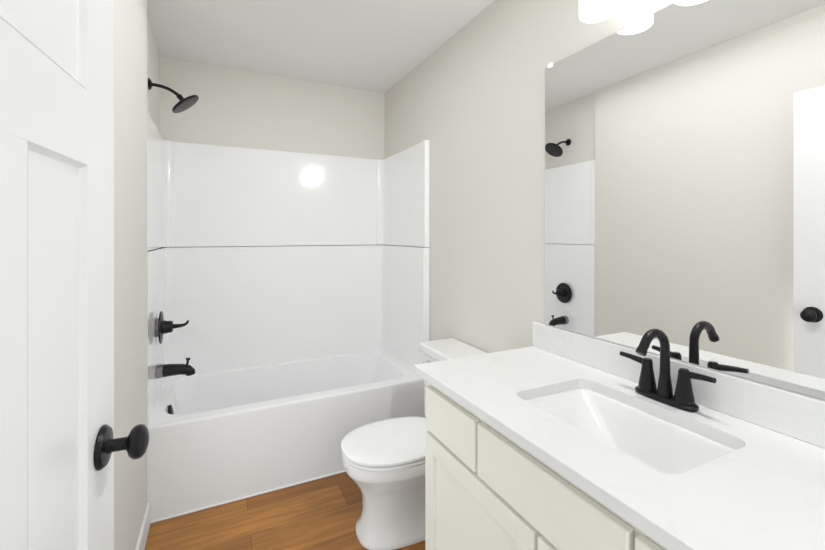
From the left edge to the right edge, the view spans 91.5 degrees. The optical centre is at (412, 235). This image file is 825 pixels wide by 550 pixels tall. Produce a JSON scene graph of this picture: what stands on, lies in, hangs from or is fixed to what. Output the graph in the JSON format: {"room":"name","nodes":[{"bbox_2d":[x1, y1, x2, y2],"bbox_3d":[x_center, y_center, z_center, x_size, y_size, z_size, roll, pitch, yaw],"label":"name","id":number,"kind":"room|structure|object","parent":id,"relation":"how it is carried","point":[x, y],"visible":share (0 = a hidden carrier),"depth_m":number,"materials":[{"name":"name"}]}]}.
{"room":"bathroom","nodes":[
{"label":"bathroom","id":0,"kind":"room"},
{"bbox_2d":[114,0,159,549],"bbox_3d":[-0.907,0.105,1.046,0.133,2.470,3.474,0,0,-26],"label":"wall","id":1,"kind":"structure","parent":0,"point":[130,234],"depth_m":1.50,"materials":[{"name":"paint"}]},
{"bbox_2d":[0,0,148,549],"bbox_3d":[-0.458,0.311,0.419,0.172,2.033,0.776,0,0,-21],"label":"door","id":2,"kind":"structure","parent":1,"relation":"in","point":[60,445],"depth_m":0.57,"materials":[{"name":"paint"}]},
{"bbox_2d":[135,502,150,549],"bbox_3d":[-0.674,1.288,0.734,0.014,0.105,2.510,0,0,-26],"label":"baseboard","id":3,"kind":"structure","parent":1,"relation":"attached to","point":[143,534],"depth_m":1.73,"materials":[{"name":"paint"}]},
{"bbox_2d":[160,56,384,247],"bbox_3d":[-0.930,0.105,2.910,1.524,2.470,0.100,0,0,-26],"label":"wall","id":4,"kind":"structure","parent":0,"point":[232,107],"depth_m":2.82,"materials":[{"name":"paint"}]},
{"bbox_2d":[144,472,424,549],"bbox_3d":[-0.192,1.390,1.393,1.724,0.100,3.474,0,0,-26],"label":"floor","id":5,"kind":"structure","parent":0,"point":[324,513],"depth_m":1.87,"materials":[{"name":"brown wood"}]},
{"bbox_2d":[147,78,429,523],"bbox_3d":[-0.740,0.258,2.520,1.519,2.164,0.763,0,0,-26],"label":"shower","id":6,"kind":"object","parent":5,"relation":"on","point":[279,357],"visible":0.92,"depth_m":2.65,"materials":[{"name":"plastic"}]},
{"bbox_2d":[168,404,173,419],"bbox_3d":[-1.296,0.947,2.154,0.025,0.075,0.076,0,0,-26],"label":"drain","id":7,"kind":"object","parent":6,"relation":"in","point":[170,409],"depth_m":2.14,"materials":[{"name":"black metal"}]},
{"bbox_2d":[155,311,189,343],"bbox_3d":[-1.287,0.490,2.158,0.151,0.172,0.172,0,0,-26],"label":"handle","id":8,"kind":"object","parent":6,"relation":"in","point":[162,327],"depth_m":2.12,"materials":[{"name":"black metal"}]},
{"bbox_2d":[155,357,195,378],"bbox_3d":[-1.274,0.716,2.165,0.182,0.095,0.072,0,0,-26],"label":"tub faucet","id":9,"kind":"object","parent":6,"relation":"in","point":[161,370],"depth_m":2.14,"materials":[{"name":"black metal"}]},
{"bbox_2d":[341,338,486,549],"bbox_3d":[0.014,0.957,1.897,0.704,0.766,0.456,0,0,-26],"label":"toilet","id":10,"kind":"object","parent":5,"relation":"on","point":[383,462],"visible":0.44,"depth_m":1.74,"materials":[{"name":"ceramic"}]},
{"bbox_2d":[414,322,824,549],"bbox_3d":[0.515,0.798,1.027,0.567,1.084,1.166,0,0,-26],"label":"bathroom vanity","id":11,"kind":"object","parent":5,"relation":"on","point":[553,438],"visible":1,"depth_m":0.99,"materials":[{"name":"paint"}]},
{"bbox_2d":[619,328,716,412],"bbox_3d":[0.663,0.357,1.098,0.142,0.204,0.260,0,0,-26],"label":"faucet","id":12,"kind":"object","parent":11,"relation":"on","point":[661,398],"depth_m":1.10,"materials":[{"name":"black metal"}]},
{"bbox_2d":[147,0,493,92],"bbox_3d":[-0.192,-1.180,1.393,1.724,0.100,3.474,0,0,-26],"label":"ceiling","id":13,"kind":"structure","parent":0,"point":[382,46],"depth_m":2.26,"materials":[{"name":"paint"}]},
{"bbox_2d":[385,0,823,399],"bbox_3d":[0.538,0.105,1.749,0.100,2.470,3.474,0,0,-26],"label":"wall","id":14,"kind":"structure","parent":0,"point":[467,100],"depth_m":1.96,"materials":[{"name":"paint"}]},
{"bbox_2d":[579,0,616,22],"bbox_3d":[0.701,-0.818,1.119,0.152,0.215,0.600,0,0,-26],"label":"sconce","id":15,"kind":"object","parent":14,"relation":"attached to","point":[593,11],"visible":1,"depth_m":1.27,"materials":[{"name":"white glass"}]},
{"bbox_2d":[545,0,824,399],"bbox_3d":[0.768,-0.162,1.142,0.010,1.040,1.062,0,0,-26],"label":"mirror","id":16,"kind":"object","parent":14,"relation":"attached to","point":[685,176],"visible":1,"depth_m":1.10,"materials":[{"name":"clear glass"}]}
]}

